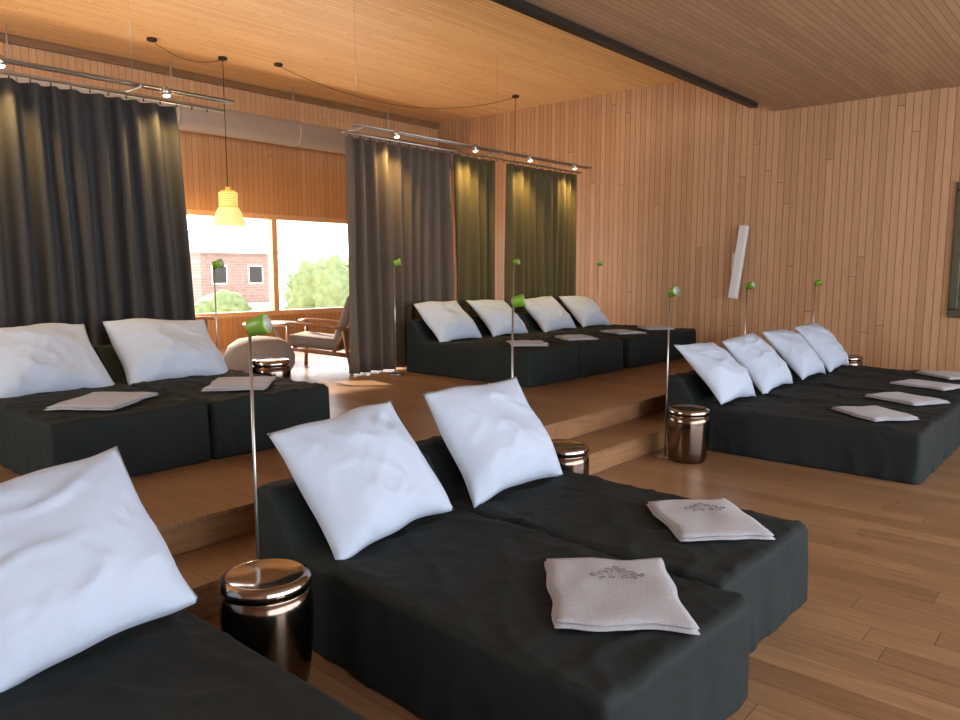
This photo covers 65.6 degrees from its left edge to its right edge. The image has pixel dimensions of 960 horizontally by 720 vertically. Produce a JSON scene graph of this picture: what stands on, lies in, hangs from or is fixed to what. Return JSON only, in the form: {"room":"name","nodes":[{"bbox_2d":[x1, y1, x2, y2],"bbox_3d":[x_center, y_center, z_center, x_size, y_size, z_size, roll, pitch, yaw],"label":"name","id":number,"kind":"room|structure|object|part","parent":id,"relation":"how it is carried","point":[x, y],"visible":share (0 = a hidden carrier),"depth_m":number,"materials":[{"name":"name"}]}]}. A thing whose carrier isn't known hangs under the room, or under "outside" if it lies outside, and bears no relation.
{"room":"spa","nodes":[
{"label":"spa","id":0,"kind":"room"},
{"bbox_2d":[0,78,195,346],"bbox_3d":[-4.480,-0.750,5.030,0.151,2.660,5.351,6,9,41],"label":"curtain","id":1,"kind":"object","parent":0,"point":[94,227],"depth_m":6.31,"materials":[{"name":"fabric"}]},
{"bbox_2d":[0,42,437,347],"bbox_3d":[-5.379,-1.895,10.162,0.300,4.420,13.400,6,9,41],"label":"wall","id":2,"kind":"structure","parent":0,"point":[267,178],"depth_m":11.86,"materials":[{"name":"brown wood"}]},
{"bbox_2d":[0,33,438,128],"bbox_3d":[-5.248,-4.025,9.788,0.050,0.099,13.400,6,9,41],"label":"trim","id":3,"kind":"structure","parent":2,"relation":"attached to","point":[12,39],"depth_m":10.93,"materials":[{"name":"brown wood"}]},
{"bbox_2d":[186,209,346,318],"bbox_3d":[-5.441,-1.296,10.088,0.160,1.650,11.720,6,9,41],"label":"window","id":4,"kind":"structure","parent":2,"relation":"in","point":[271,219],"depth_m":12.32,"materials":[{"name":"brown wood"}]},
{"bbox_2d":[0,0,680,123],"bbox_3d":[-2.881,-3.924,7.706,6.950,0.200,14.000,6,9,41],"label":"ceiling","id":5,"kind":"structure","parent":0,"point":[424,54],"depth_m":9.69,"materials":[{"name":"brown wood"}]},
{"bbox_2d":[0,0,234,111],"bbox_3d":[-4.298,-2.771,4.823,0.303,1.397,5.820,6,9,41],"label":"track light","id":6,"kind":"object","parent":5,"relation":"hanging from","point":[165,90],"visible":1,"depth_m":6.27,"materials":[{"name":"silver metal"}]},
{"bbox_3d":[-4.298,-2.771,4.823,0.303,1.397,5.820,6,9,41],"label":"rail","id":7,"kind":"part","parent":6,"relation":"part of","materials":[{"name":"metal"}]},
{"bbox_2d":[147,37,196,61],"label":"pendant cord","id":8,"kind":"object","parent":5,"relation":"hanging from","point":[150,39],"depth_m":9.31,"materials":[{"name":"plastic"}]},
{"bbox_2d":[211,172,246,227],"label":"pendant lamp","id":9,"kind":"object","parent":5,"relation":"hanging from","point":[228,213],"depth_m":10.25,"materials":[{"name":"glass"}]},
{"bbox_2d":[274,62,518,158],"bbox_3d":[-1.119,-3.318,11.517,4.041,1.920,0.120,-4,8,-29],"label":"pendant cord","id":10,"kind":"object","parent":5,"relation":"hanging from","point":[277,64],"visible":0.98,"depth_m":11.69,"materials":[{"name":"plastic"}]},
{"bbox_2d":[342,12,591,173],"bbox_3d":[0.117,-3.375,9.812,0.303,1.397,4.700,6,9,41],"label":"track light","id":11,"kind":"object","parent":5,"relation":"hanging from","point":[396,132],"visible":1,"depth_m":9.48,"materials":[{"name":"silver metal"}]},
{"bbox_3d":[0.117,-3.375,9.812,0.303,1.397,4.700,6,9,41],"label":"rail","id":12,"kind":"part","parent":11,"relation":"part of","materials":[{"name":"metal"}]},
{"bbox_2d":[345,136,453,373],"bbox_3d":[-0.913,-1.237,9.055,0.153,2.660,1.725,6,9,41],"label":"curtain","id":13,"kind":"object","parent":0,"point":[399,198],"depth_m":8.89,"materials":[{"name":"fabric"}]},
{"bbox_2d":[454,154,494,315],"bbox_3d":[-0.070,-1.353,10.014,0.161,2.660,0.810,6,9,41],"label":"curtain","id":14,"kind":"object","parent":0,"point":[474,178],"depth_m":9.97,"materials":[{"name":"fabric"}]},
{"bbox_2d":[504,164,576,312],"bbox_3d":[0.940,-1.491,11.158,0.148,2.660,1.697,6,9,41],"label":"curtain","id":15,"kind":"object","parent":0,"point":[540,204],"depth_m":11.02,"materials":[{"name":"fabric"}]},
{"bbox_2d":[205,445,959,719],"bbox_3d":[-0.045,0.962,5.788,14.500,0.200,14.000,6,9,41],"label":"floor","id":16,"kind":"structure","parent":0,"point":[875,635],"depth_m":3.55,"materials":[{"name":"brown wood"}]},
{"bbox_2d":[0,608,366,719],"bbox_3d":[-0.950,1.010,1.948,1.895,0.627,0.962,6,9,41],"label":"daybed","id":17,"kind":"object","parent":16,"relation":"on","point":[178,665],"visible":0.62,"depth_m":2.12,"materials":[{"name":"black fabric"}]},
{"bbox_2d":[0,446,200,692],"bbox_3d":[-1.359,0.655,2.343,0.440,0.582,0.828,5,8,34],"label":"pillow","id":18,"kind":"object","parent":17,"relation":"on","point":[83,562],"visible":1,"depth_m":2.32,"materials":[{"name":"white fabric"}]},
{"bbox_2d":[245,313,272,559],"bbox_3d":[-0.913,0.500,3.027,0.210,1.380,0.210,1,7,7],"label":"floor lamp","id":19,"kind":"object","parent":16,"relation":"on","point":[261,324],"visible":0.48,"depth_m":2.97,"materials":[{"name":"metal"}]},
{"bbox_2d":[218,558,313,682],"bbox_3d":[-0.790,1.004,2.772,0.338,0.440,0.338,6,9,41],"label":"side table","id":20,"kind":"object","parent":16,"relation":"on","point":[266,605],"visible":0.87,"depth_m":2.65,"materials":[{"name":"brown metal"}]},
{"bbox_2d":[0,347,732,619],"bbox_3d":[-2.372,0.448,7.785,7.705,0.340,13.400,6,9,41],"label":"platform","id":21,"kind":"object","parent":16,"relation":"on","point":[204,512],"depth_m":6.06,"materials":[{"name":"brown wood"}]},
{"bbox_2d":[0,382,210,476],"bbox_3d":[-2.720,0.298,4.991,1.895,0.628,0.964,6,9,41],"label":"daybed","id":22,"kind":"object","parent":21,"relation":"on","point":[161,432],"visible":0.61,"depth_m":4.43,"materials":[{"name":"black fabric"}]},
{"bbox_2d":[0,323,113,397],"bbox_3d":[-3.112,0.010,5.266,0.532,0.508,0.845,6,9,39],"label":"pillow","id":23,"kind":"object","parent":22,"relation":"on","point":[44,357],"visible":0.93,"depth_m":5.18,"materials":[{"name":"white fabric"}]},
{"bbox_2d":[44,392,158,409],"bbox_3d":[-2.349,0.246,4.660,0.452,0.031,0.582,0,7,1],"label":"folded towel","id":24,"kind":"object","parent":22,"relation":"on","point":[94,400],"visible":1,"depth_m":4.56,"materials":[{"name":"fabric"}]},
{"bbox_2d":[195,316,213,332],"bbox_3d":[-4.103,-0.410,9.696,1.002,0.915,0.729,1,7,11],"label":"lounge armchair","id":25,"kind":"object","parent":21,"relation":"on","point":[205,318],"visible":0.05,"depth_m":9.91,"materials":[{"name":"brown wood"}]},
{"bbox_2d":[93,344,329,458],"bbox_3d":[-2.093,0.213,5.699,1.895,0.627,0.962,6,9,41],"label":"daybed","id":26,"kind":"object","parent":21,"relation":"on","point":[286,403],"visible":0.39,"depth_m":5.12,"materials":[{"name":"black fabric"}]},
{"bbox_2d":[102,318,227,385],"bbox_3d":[-2.488,-0.073,5.974,0.540,0.521,0.850,7,10,44],"label":"pillow","id":27,"kind":"object","parent":26,"relation":"on","point":[148,350],"visible":0.98,"depth_m":5.80,"materials":[{"name":"white fabric"}]},
{"bbox_2d":[201,376,275,390],"bbox_3d":[-1.727,0.161,5.368,0.433,0.032,0.576,-1,7,-9],"label":"folded towel","id":28,"kind":"object","parent":26,"relation":"on","point":[259,382],"visible":0.94,"depth_m":5.24,"materials":[{"name":"fabric"}]},
{"bbox_2d":[212,259,223,347],"bbox_3d":[-2.410,-0.267,6.820,0.210,1.310,0.210,1,7,7],"label":"floor lamp","id":29,"kind":"object","parent":21,"relation":"on","point":[219,263],"visible":0.5,"depth_m":6.77,"materials":[{"name":"metal"}]},
{"bbox_2d":[224,336,294,372],"bbox_3d":[-2.508,-0.040,8.490,0.780,0.460,0.780,6,9,41],"label":"pouf","id":30,"kind":"object","parent":21,"relation":"on","point":[236,357],"visible":0.58,"depth_m":8.21,"materials":[{"name":"grey fabric"}]},
{"bbox_2d":[243,321,293,337],"bbox_3d":[-2.942,-0.286,10.480,0.740,0.481,0.740,6,9,41],"label":"coffee table","id":31,"kind":"object","parent":21,"relation":"on","point":[274,323],"visible":0.35,"depth_m":10.36,"materials":[{"name":"brown wood"}]},
{"bbox_2d":[252,357,290,378],"bbox_3d":[-1.818,0.212,6.488,0.338,0.440,0.338,6,9,41],"label":"side table","id":32,"kind":"object","parent":21,"relation":"on","point":[270,366],"visible":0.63,"depth_m":6.34,"materials":[{"name":"brown metal"}]},
{"bbox_2d":[278,296,348,364],"bbox_3d":[-1.860,-0.347,9.173,1.002,0.915,0.728,1,7,6],"label":"lounge armchair","id":33,"kind":"object","parent":21,"relation":"on","point":[338,341],"visible":0.56,"depth_m":8.89,"materials":[{"name":"beige fabric"}]},
{"bbox_2d":[387,259,404,375],"bbox_3d":[-0.982,-0.498,8.612,0.210,1.340,0.210,-1,7,-5],"label":"floor lamp","id":34,"kind":"object","parent":21,"relation":"on","point":[397,262],"visible":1,"depth_m":8.60,"materials":[{"name":"metal"}]},
{"bbox_2d":[407,319,578,386],"bbox_3d":[0.119,-0.142,8.619,1.899,0.631,0.970,6,9,41],"label":"daybed","id":35,"kind":"object","parent":21,"relation":"on","point":[476,359],"visible":0.89,"depth_m":8.21,"materials":[{"name":"black fabric"}]},
{"bbox_2d":[413,300,481,341],"bbox_3d":[-0.364,-0.465,8.969,0.468,0.484,0.780,6,9,39],"label":"pillow","id":36,"kind":"object","parent":35,"relation":"on","point":[447,320],"visible":0.99,"depth_m":8.79,"materials":[{"name":"white fabric"}]},
{"bbox_2d":[507,340,547,346],"bbox_3d":[0.532,-0.194,8.288,0.438,0.034,0.520,0,7,-4],"label":"folded towel","id":37,"kind":"object","parent":35,"relation":"on","point":[516,342],"visible":0.94,"depth_m":8.15,"materials":[{"name":"fabric"}]},
{"bbox_2d":[513,259,519,296],"bbox_3d":[0.464,-0.706,10.244,0.210,1.360,0.210,3,8,24],"label":"floor lamp","id":38,"kind":"object","parent":21,"relation":"on","point":[517,261],"visible":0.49,"depth_m":10.17,"materials":[{"name":"metal"}]},
{"bbox_2d":[470,315,622,377],"bbox_3d":[0.742,-0.226,9.325,1.895,0.628,0.964,6,9,41],"label":"daybed","id":39,"kind":"object","parent":21,"relation":"on","point":[603,355],"visible":0.33,"depth_m":8.80,"materials":[{"name":"black fabric"}]},
{"bbox_2d":[466,300,527,336],"bbox_3d":[0.252,-0.547,9.671,0.497,0.470,0.782,6,9,40],"label":"pillow","id":40,"kind":"object","parent":39,"relation":"on","point":[496,315],"visible":0.94,"depth_m":9.47,"materials":[{"name":"white fabric"}]},
{"bbox_2d":[555,334,598,340],"bbox_3d":[1.150,-0.278,8.999,0.423,0.029,0.521,-2,7,-14],"label":"folded towel","id":41,"kind":"object","parent":39,"relation":"on","point":[577,336],"visible":1,"depth_m":8.86,"materials":[{"name":"fabric"}]},
{"bbox_2d":[516,312,664,367],"bbox_3d":[1.459,-0.324,10.134,1.895,0.627,0.962,6,9,41],"label":"daybed","id":42,"kind":"object","parent":21,"relation":"on","point":[639,350],"visible":0.45,"depth_m":9.61,"materials":[{"name":"black fabric"}]},
{"bbox_2d":[524,296,576,331],"bbox_3d":[0.973,-0.641,10.485,0.465,0.503,0.794,6,9,40],"label":"pillow","id":43,"kind":"object","parent":42,"relation":"on","point":[546,311],"visible":0.96,"depth_m":10.30,"materials":[{"name":"white fabric"}]},
{"bbox_2d":[599,329,646,334],"bbox_3d":[1.866,-0.376,9.804,0.421,0.031,0.522,-3,8,-24],"label":"folded towel","id":44,"kind":"object","parent":42,"relation":"on","point":[615,331],"visible":1,"depth_m":9.69,"materials":[{"name":"fabric"}]},
{"bbox_2d":[597,260,602,298],"bbox_3d":[1.856,-0.896,11.818,0.210,1.360,0.210,3,8,24],"label":"floor lamp","id":45,"kind":"object","parent":21,"relation":"on","point":[599,263],"visible":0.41,"depth_m":11.75,"materials":[{"name":"metal"}]},
{"bbox_2d":[565,309,695,360],"bbox_3d":[2.069,-0.409,10.823,1.899,0.631,0.970,6,9,41],"label":"daybed","id":46,"kind":"object","parent":21,"relation":"on","point":[679,336],"visible":0.24,"depth_m":10.30,"materials":[{"name":"black fabric"}]},
{"bbox_2d":[558,296,609,326],"bbox_3d":[1.582,-0.724,11.178,0.481,0.475,0.775,6,9,42],"label":"pillow","id":47,"kind":"object","parent":46,"relation":"on","point":[585,310],"visible":1,"depth_m":10.98,"materials":[{"name":"white fabric"}]},
{"bbox_2d":[638,325,674,329],"bbox_3d":[2.483,-0.460,10.499,0.415,0.032,0.519,0,7,-4],"label":"folded towel","id":48,"kind":"object","parent":46,"relation":"on","point":[655,327],"visible":0.94,"depth_m":10.31,"materials":[{"name":"fabric"}]},
{"bbox_2d":[744,281,754,333],"bbox_3d":[2.909,-0.236,8.191,0.210,1.260,0.210,6,9,41],"label":"floor lamp","id":49,"kind":"object","parent":21,"relation":"on","point":[750,285],"visible":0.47,"depth_m":8.11,"materials":[{"name":"metal"}]},
{"bbox_2d":[813,279,821,321],"bbox_3d":[4.427,-0.444,9.906,0.210,1.260,0.210,2,7,13],"label":"floor lamp","id":50,"kind":"object","parent":21,"relation":"on","point":[817,282],"visible":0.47,"depth_m":9.84,"materials":[{"name":"metal"}]},
{"bbox_2d":[257,452,749,719],"bbox_3d":[-0.003,0.880,3.004,1.899,0.631,0.970,7,10,43],"label":"daybed","id":51,"kind":"object","parent":16,"relation":"on","point":[447,615],"visible":0.69,"depth_m":2.61,"materials":[{"name":"black fabric"}]},
{"bbox_2d":[267,400,453,559],"bbox_3d":[-0.497,0.521,3.377,0.422,0.547,0.797,5,8,35],"label":"pillow","id":52,"kind":"object","parent":51,"relation":"on","point":[361,474],"visible":1,"depth_m":3.21,"materials":[{"name":"white fabric"}]},
{"bbox_2d":[544,557,699,634],"bbox_3d":[0.480,0.826,2.692,0.474,0.032,0.610,0,7,2],"label":"folded towel","id":53,"kind":"object","parent":51,"relation":"on","point":[593,594],"visible":1,"depth_m":2.61,"materials":[{"name":"fabric"}]},
{"bbox_2d":[511,294,525,377],"bbox_3d":[0.209,0.271,4.836,0.210,1.400,0.210,1,7,7],"label":"floor lamp","id":54,"kind":"object","parent":16,"relation":"on","point":[519,300],"visible":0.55,"depth_m":4.75,"materials":[{"name":"metal"}]},
{"bbox_2d":[551,439,588,474],"bbox_3d":[0.533,0.758,4.809,0.338,0.440,0.338,6,9,41],"label":"side table","id":55,"kind":"object","parent":16,"relation":"on","point":[572,455],"visible":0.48,"depth_m":4.66,"materials":[{"name":"brown metal"}]},
{"bbox_2d":[415,436,807,653],"bbox_3d":[0.546,0.788,3.774,1.895,0.628,0.964,6,9,42],"label":"daybed","id":56,"kind":"object","parent":16,"relation":"on","point":[614,519],"visible":0.38,"depth_m":3.39,"materials":[{"name":"black fabric"}]},
{"bbox_2d":[422,377,562,507],"bbox_3d":[0.115,0.417,4.066,0.419,0.551,0.794,6,9,41],"label":"pillow","id":57,"kind":"object","parent":56,"relation":"on","point":[495,439],"visible":1,"depth_m":3.89,"materials":[{"name":"white fabric"}]},
{"bbox_2d":[646,498,774,541],"bbox_3d":[1.050,0.731,3.477,0.432,0.032,0.544,-1,7,-5],"label":"folded towel","id":58,"kind":"object","parent":56,"relation":"on","point":[688,519],"visible":1,"depth_m":3.40,"materials":[{"name":"fabric"}]},
{"bbox_2d":[652,286,680,458],"bbox_3d":[1.553,0.099,6.173,0.210,1.420,0.210,-4,8,-31],"label":"floor lamp","id":59,"kind":"object","parent":16,"relation":"on","point":[674,291],"visible":0.86,"depth_m":6.16,"materials":[{"name":"metal"}]},
{"bbox_2d":[667,404,709,463],"bbox_3d":[1.698,0.604,6.079,0.338,0.440,0.338,6,9,41],"label":"side table","id":60,"kind":"object","parent":16,"relation":"on","point":[688,425],"visible":1,"depth_m":5.95,"materials":[{"name":"brown metal"}]},
{"bbox_2d":[667,370,945,484],"bbox_3d":[2.719,0.475,6.365,2.058,0.627,0.971,6,9,41],"label":"daybed","id":61,"kind":"object","parent":16,"relation":"on","point":[807,433],"visible":0.77,"depth_m":5.92,"materials":[{"name":"black fabric"}]},
{"bbox_2d":[674,342,755,404],"bbox_3d":[2.157,0.106,6.742,0.511,0.521,0.829,6,9,40],"label":"pillow","id":62,"kind":"object","parent":61,"relation":"on","point":[726,378],"visible":1,"depth_m":6.52,"materials":[{"name":"white fabric"}]},
{"bbox_2d":[831,405,918,421],"bbox_3d":[3.196,0.422,6.033,0.442,0.032,0.558,-1,7,-9],"label":"folded towel","id":63,"kind":"object","parent":61,"relation":"on","point":[874,413],"visible":1,"depth_m":5.95,"materials":[{"name":"fabric"}]},
{"bbox_2d":[751,380,959,459],"bbox_3d":[3.343,0.386,7.070,2.058,0.634,0.958,6,9,41],"label":"daybed","id":64,"kind":"object","parent":16,"relation":"on","point":[950,411],"visible":0.23,"depth_m":6.68,"materials":[{"name":"black fabric"}]},
{"bbox_2d":[721,332,792,393],"bbox_3d":[2.795,0.026,7.445,0.471,0.544,0.831,6,9,40],"label":"pillow","id":65,"kind":"object","parent":64,"relation":"on","point":[767,370],"visible":0.98,"depth_m":7.24,"materials":[{"name":"white fabric"}]},
{"bbox_2d":[865,392,948,405],"bbox_3d":[3.841,0.339,6.723,0.436,0.032,0.562,-3,7,-21],"label":"folded towel","id":66,"kind":"object","parent":64,"relation":"on","point":[900,397],"visible":1,"depth_m":6.63,"materials":[{"name":"fabric"}]},
{"bbox_2d":[847,354,863,365],"bbox_3d":[4.811,0.162,9.733,0.338,0.440,0.338,6,9,41],"label":"side table","id":67,"kind":"object","parent":16,"relation":"on","point":[856,360],"visible":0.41,"depth_m":9.56,"materials":[{"name":"brown metal"}]},
{"bbox_2d":[775,351,959,399],"bbox_3d":[4.053,0.293,7.872,2.058,0.627,0.971,6,9,41],"label":"daybed","id":68,"kind":"object","parent":16,"relation":"on","point":[879,384],"visible":0.27,"depth_m":7.69,"materials":[{"name":"black fabric"}]},
{"bbox_2d":[761,329,825,379],"bbox_3d":[3.498,-0.072,8.255,0.484,0.515,0.817,6,9,41],"label":"pillow","id":69,"kind":"object","parent":68,"relation":"on","point":[791,346],"visible":1,"depth_m":8.03,"materials":[{"name":"white fabric"}]},
{"bbox_2d":[889,379,959,390],"bbox_3d":[4.530,0.239,7.538,0.453,0.033,0.552,-4,8,-32],"label":"folded towel","id":70,"kind":"object","parent":68,"relation":"on","point":[942,386],"visible":1,"depth_m":7.46,"materials":[{"name":"fabric"}]},
{"bbox_2d":[824,365,959,383],"bbox_3d":[4.677,0.204,8.577,2.058,0.634,0.958,6,9,41],"label":"daybed","id":71,"kind":"object","parent":16,"relation":"on","point":[851,370],"visible":0.2,"depth_m":8.49,"materials":[{"name":"black fabric"}]},
{"bbox_2d":[794,322,848,372],"bbox_3d":[4.126,-0.167,8.956,0.471,0.540,0.814,6,9,39],"label":"pillow","id":72,"kind":"object","parent":71,"relation":"on","point":[823,342],"visible":0.89,"depth_m":8.72,"materials":[{"name":"white fabric"}]},
{"bbox_2d":[915,370,959,379],"bbox_3d":[5.169,0.157,8.226,0.445,0.031,0.567,-1,7,-9],"label":"folded towel","id":73,"kind":"object","parent":71,"relation":"on","point":[950,375],"visible":1,"depth_m":8.20,"materials":[{"name":"fabric"}]},
{"bbox_2d":[438,80,959,371],"bbox_3d":[4.476,-1.950,10.619,14.500,4.420,0.300,6,9,41],"label":"wall","id":74,"kind":"structure","parent":0,"point":[857,197],"depth_m":10.80,"materials":[{"name":"brown wood"}]},
{"bbox_2d":[728,225,748,298],"bbox_3d":[3.781,-1.435,10.941,0.246,1.082,0.250,6,9,41],"label":"speaker","id":75,"kind":"object","parent":74,"relation":"attached to","point":[738,256],"visible":1,"depth_m":10.88},
{"bbox_2d":[947,182,959,317],"bbox_3d":[6.344,-1.308,8.809,1.300,1.660,0.050,6,9,41],"label":"framed painting","id":76,"kind":"object","parent":74,"relation":"attached to","point":[954,288],"visible":1,"depth_m":9.21,"materials":[{"name":"brown metal"}]},
{"bbox_2d":[525,0,959,110],"bbox_3d":[2.565,-3.027,2.995,7.550,0.850,14.000,6,9,41],"label":"ceiling","id":77,"kind":"structure","parent":0,"point":[778,55],"depth_m":7.23,"materials":[{"name":"brown wood"}]},
{"bbox_2d":[0,25,458,169],"bbox_3d":[-4.951,-3.584,9.579,0.412,0.926,13.360,6,9,41],"label":"ventilation duct","id":78,"kind":"object","parent":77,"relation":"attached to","point":[239,124],"visible":0.51,"depth_m":11.11,"materials":[{"name":"grey metal"}]},
{"bbox_2d":[491,0,757,107],"bbox_3d":[-0.509,-2.843,5.269,0.100,0.059,12.700,6,9,41],"label":"trim","id":79,"kind":"structure","parent":77,"relation":"attached to","point":[524,7],"depth_m":7.32,"materials":[{"name":"metal"}]},
{"label":"outside","id":80,"kind":"structure","parent":0,"visible":0},
{"bbox_2d":[194,279,289,310],"bbox_3d":[-39.327,-4.663,54.349,108.950,0.300,150.000,6,9,41],"label":"ground","id":81,"kind":"structure","parent":80,"point":[261,306],"depth_m":39.02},
{"bbox_2d":[194,290,252,313],"bbox_3d":[-7.888,-1.514,22.880,1.822,1.273,1.824,-1,7,-9],"label":"bush","id":82,"kind":"object","parent":81,"relation":"on","point":[226,301],"visible":0.59,"depth_m":22.33,"materials":[{"name":"green plant"}]},
{"bbox_2d":[188,231,282,303],"bbox_3d":[-14.490,-4.985,40.779,5.600,4.000,5.000,6,9,41],"label":"brick house","id":83,"kind":"structure","parent":81,"relation":"on","point":[245,271],"depth_m":39.14,"materials":[{"name":"red brick"}]},
{"bbox_2d":[283,254,348,309],"bbox_3d":[-4.955,-2.080,23.069,2.527,2.408,2.584,6,9,41],"label":"bush","id":84,"kind":"object","parent":81,"relation":"on","point":[323,283],"visible":0.7,"depth_m":22.24,"materials":[{"name":"green plant"}]},
{"bbox_2d":[341,258,348,267],"bbox_3d":[-3.344,-2.421,24.824,3.016,2.942,3.038,-1,7,-5],"label":"bush","id":85,"kind":"object","parent":81,"relation":"on","point":[344,262],"visible":0.02,"depth_m":24.22,"materials":[{"name":"green plant"}]}
]}

